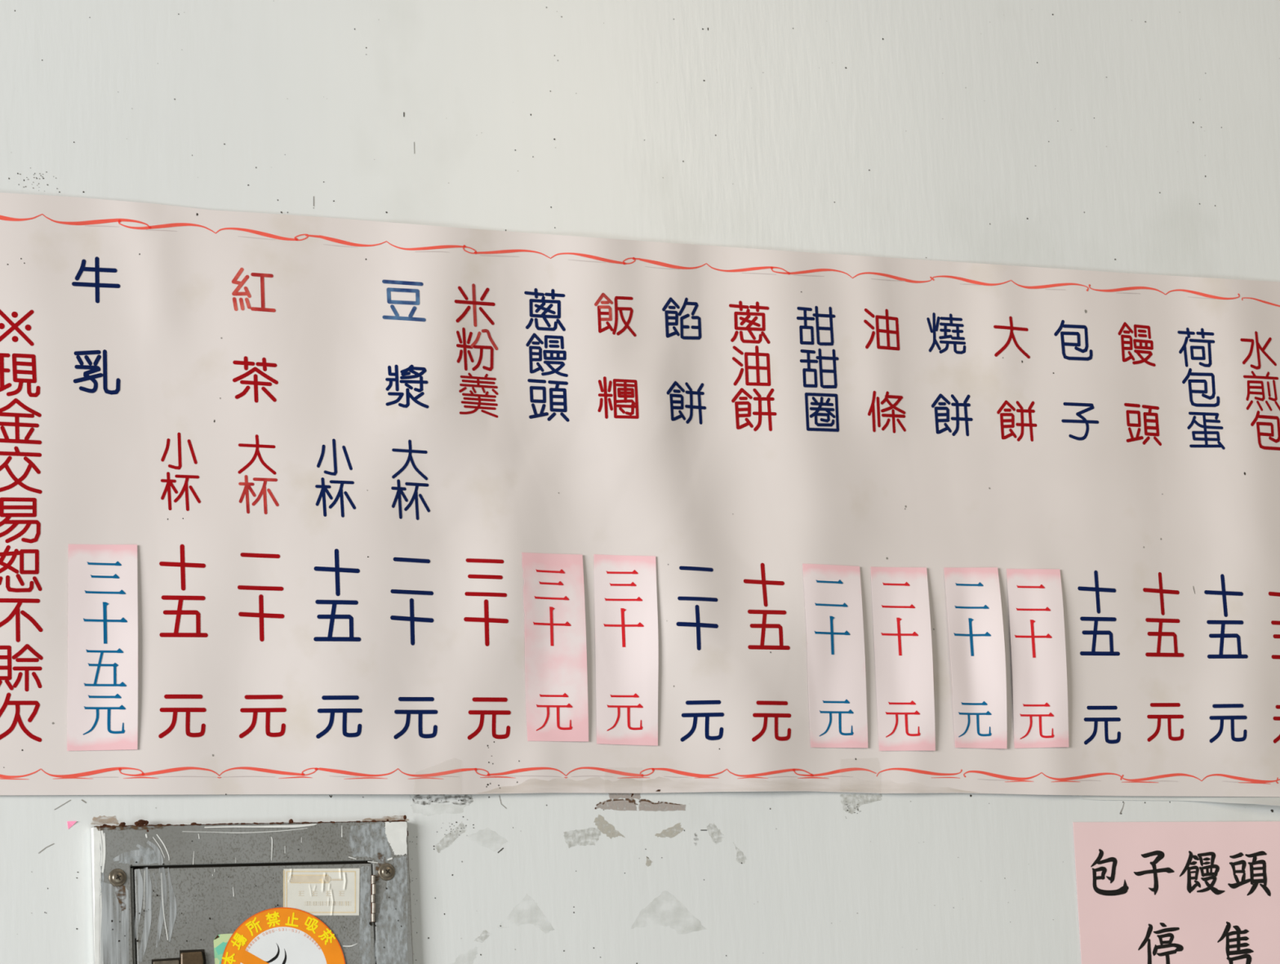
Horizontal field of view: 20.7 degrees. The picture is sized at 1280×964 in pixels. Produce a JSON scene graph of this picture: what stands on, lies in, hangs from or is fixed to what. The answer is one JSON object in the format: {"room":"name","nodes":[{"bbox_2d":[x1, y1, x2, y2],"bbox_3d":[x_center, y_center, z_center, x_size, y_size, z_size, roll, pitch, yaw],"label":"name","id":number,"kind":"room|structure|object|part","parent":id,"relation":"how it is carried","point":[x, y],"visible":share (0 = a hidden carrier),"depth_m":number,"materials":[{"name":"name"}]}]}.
{"room":"shop","nodes":[
{"label":"shop","id":0,"kind":"room"},
{"bbox_2d":[0,0,1279,963],"bbox_3d":[-0.030,0.660,4.025,5.200,3.200,0.120,2,-12,-23],"label":"wall","id":1,"kind":"structure","parent":0,"point":[292,92],"depth_m":4.15,"materials":[{"name":"paint"}]},
{"bbox_2d":[66,821,76,829],"bbox_3d":[-0.610,0.369,3.761,0.010,0.009,0.002,2,-12,-23],"label":"paper scrap","id":2,"kind":"object","parent":1,"relation":"attached to","point":[70,824],"visible":1,"depth_m":3.76,"materials":[{"name":"pink paper"}]},
{"bbox_2d":[90,815,119,824],"bbox_3d":[-0.577,0.365,3.777,0.032,0.010,0.001,2,-12,-23],"label":"residue","id":3,"kind":"object","parent":1,"relation":"attached to","point":[112,819],"visible":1,"depth_m":3.78,"materials":[{"name":"beige"}]},
{"bbox_2d":[91,814,413,963],"bbox_3d":[-0.414,0.582,3.796,0.367,0.442,0.016,2,-12,-23],"label":"electrical box","id":4,"kind":"object","parent":1,"relation":"attached to","point":[162,894],"visible":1,"depth_m":3.81,"materials":[{"name":"grey metal"}]},
{"bbox_3d":[-0.509,0.532,3.760,0.029,0.037,0.003,2,-12,-23],"label":"latch plate","id":5,"kind":"part","parent":4,"relation":"part of","materials":[{"name":"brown metal"}]},
{"bbox_3d":[-0.483,0.528,3.771,0.026,0.044,0.006,2,-12,-23],"label":"latch knob","id":6,"kind":"part","parent":4,"relation":"part of","materials":[{"name":"brown paint"}]},
{"bbox_2d":[213,933,233,963],"bbox_3d":[-0.438,0.524,3.794,0.050,0.072,0.001,2,-12,-23],"label":"sticker","id":7,"kind":"object","parent":4,"relation":"attached to","point":[220,941],"visible":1,"depth_m":3.79,"materials":[{"name":"green paper"}]},
{"bbox_3d":[-0.416,0.586,3.800,0.285,0.350,0.003,2,-12,-23],"label":"plate","id":8,"kind":"part","parent":4,"relation":"part of","materials":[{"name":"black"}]},
{"bbox_3d":[-0.412,0.585,3.796,0.275,0.340,0.005,2,-12,-23],"label":"door","id":9,"kind":"part","parent":4,"relation":"part of","materials":[{"name":"grey metal"}]},
{"bbox_2d":[221,906,345,963],"bbox_3d":[-0.388,0.535,3.813,0.143,0.143,0.001,2,-12,-23],"label":"sticker","id":10,"kind":"object","parent":4,"relation":"attached to","point":[282,935],"visible":1,"depth_m":3.82,"materials":[{"name":"orange"}]},
{"bbox_2d":[245,928,320,951],"bbox_3d":[-0.389,0.499,3.820,0.086,0.025,0.001,2,-12,-23],"label":"print","id":11,"kind":"object","parent":10,"relation":"attached to","point":[256,939],"depth_m":3.82,"materials":[{"name":"brown"}]},
{"bbox_2d":[283,868,359,915],"bbox_3d":[-0.350,0.451,3.848,0.090,0.052,0.001,2,-12,-23],"label":"paper label","id":12,"kind":"object","parent":4,"relation":"attached to","point":[314,891],"visible":1,"depth_m":3.85,"materials":[{"name":"beige paper"}]},
{"bbox_2d":[362,815,408,821],"bbox_3d":[-0.288,0.377,3.903,0.064,0.010,0.001,2,-12,-23],"label":"residue","id":13,"kind":"object","parent":1,"relation":"attached to","point":[388,818],"visible":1,"depth_m":3.90,"materials":[{"name":"beige"}]},
{"bbox_2d":[416,794,472,804],"bbox_3d":[-0.223,0.357,3.936,0.077,0.014,0.001,2,-12,-23],"label":"residue","id":14,"kind":"object","parent":1,"relation":"attached to","point":[418,794],"visible":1,"depth_m":3.94,"materials":[{"name":"grey"}]},
{"bbox_2d":[594,814,624,839],"bbox_3d":[-0.035,0.395,4.011,0.039,0.029,0.001,2,-12,-23],"label":"residue","id":15,"kind":"object","parent":1,"relation":"attached to","point":[610,827],"visible":1,"depth_m":4.01,"materials":[{"name":"beige"}]},
{"bbox_2d":[608,793,640,799],"bbox_3d":[-0.018,0.361,4.026,0.040,0.010,0.001,2,-12,-23],"label":"residue","id":16,"kind":"object","parent":1,"relation":"attached to","point":[614,796],"visible":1,"depth_m":4.03,"materials":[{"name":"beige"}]},
{"bbox_2d":[0,192,1279,796],"bbox_3d":[0.094,0.037,4.130,1.895,0.669,0.016,2,-12,-23],"label":"banner","id":17,"kind":"object","parent":1,"relation":"attached to","point":[331,452],"visible":1,"depth_m":4.07,"materials":[{"name":"paper"}]},
{"bbox_2d":[66,544,137,751],"bbox_3d":[-0.584,0.179,3.804,0.081,0.228,0.004,2,-12,-22],"label":"slip","id":18,"kind":"object","parent":17,"relation":"attached to","point":[103,622],"visible":1,"depth_m":3.80,"materials":[{"name":"paper"}]},
{"bbox_2d":[521,552,588,741],"bbox_3d":[-0.098,0.189,4.016,0.079,0.217,0.009,3,-12,-28],"label":"slip","id":19,"kind":"object","parent":17,"relation":"attached to","point":[556,650],"visible":1,"depth_m":4.01,"materials":[{"name":"paper"}]},
{"bbox_2d":[594,554,658,745],"bbox_3d":[-0.017,0.194,4.053,0.081,0.222,0.009,1,-11,-16],"label":"slip","id":20,"kind":"object","parent":17,"relation":"attached to","point":[627,647],"visible":1,"depth_m":4.05,"materials":[{"name":"paper"}]},
{"bbox_2d":[802,563,867,747],"bbox_3d":[0.232,0.206,4.156,0.079,0.218,0.010,2,-12,-23],"label":"slip","id":21,"kind":"object","parent":17,"relation":"attached to","point":[836,656],"visible":1,"depth_m":4.16,"materials":[{"name":"paper"}]},
{"bbox_2d":[871,566,935,751],"bbox_3d":[0.316,0.211,4.196,0.078,0.223,0.006,2,-11,-21],"label":"slip","id":22,"kind":"object","parent":17,"relation":"attached to","point":[904,682],"visible":1,"depth_m":4.20,"materials":[{"name":"paper"}]},
{"bbox_2d":[943,567,1007,748],"bbox_3d":[0.408,0.211,4.234,0.073,0.222,0.008,2,-11,-21],"label":"slip","id":23,"kind":"object","parent":17,"relation":"attached to","point":[973,595],"visible":1,"depth_m":4.24,"materials":[{"name":"paper"}]},
{"bbox_2d":[1006,568,1068,748],"bbox_3d":[0.485,0.214,4.267,0.078,0.221,0.005,2,-11,-21],"label":"slip","id":24,"kind":"object","parent":17,"relation":"attached to","point":[1035,598],"visible":1,"depth_m":4.27,"materials":[{"name":"paper"}]},
{"bbox_2d":[595,793,685,811],"bbox_3d":[0.000,0.369,4.032,0.115,0.021,0.001,2,-12,-23],"label":"tape","id":25,"kind":"object","parent":1,"relation":"attached to","point":[620,803],"visible":1,"depth_m":4.03,"materials":[{"name":"beige"}]},
{"bbox_2d":[8,6,1273,963],"bbox_3d":[0.088,-0.041,4.156,1.691,1.212,0.001,2,-12,-23],"label":"dirt specks","id":26,"kind":"object","parent":1,"relation":"attached to","point":[1272,810],"visible":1,"depth_m":3.99,"materials":[{"name":"grey"}]},
{"bbox_2d":[645,856,652,866],"bbox_3d":[0.010,0.436,4.023,0.009,0.012,0.001,2,-12,-23],"label":"residue","id":27,"kind":"object","parent":1,"relation":"attached to","point":[648,862],"visible":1,"depth_m":4.02,"materials":[{"name":"beige"}]},
{"bbox_2d":[654,822,683,838],"bbox_3d":[0.032,0.402,4.039,0.040,0.018,0.001,2,-12,-23],"label":"residue","id":28,"kind":"object","parent":1,"relation":"attached to","point":[670,833],"visible":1,"depth_m":4.04,"materials":[{"name":"beige"}]},
{"bbox_2d":[1072,821,1279,963],"bbox_3d":[0.697,0.557,4.299,0.361,0.281,0.001,2,-12,-23],"label":"paper notice","id":29,"kind":"object","parent":1,"relation":"attached to","point":[1148,892],"visible":1,"depth_m":4.29,"materials":[{"name":"pink paper"}]},
{"bbox_2d":[1081,795,1279,805],"bbox_3d":[0.731,0.398,4.340,0.413,0.031,0.018,2,-12,-23],"label":"film","id":30,"kind":"object","parent":1,"relation":"attached to","point":[1272,801],"visible":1,"depth_m":4.33,"materials":[{"name":"plastic"}]}
]}

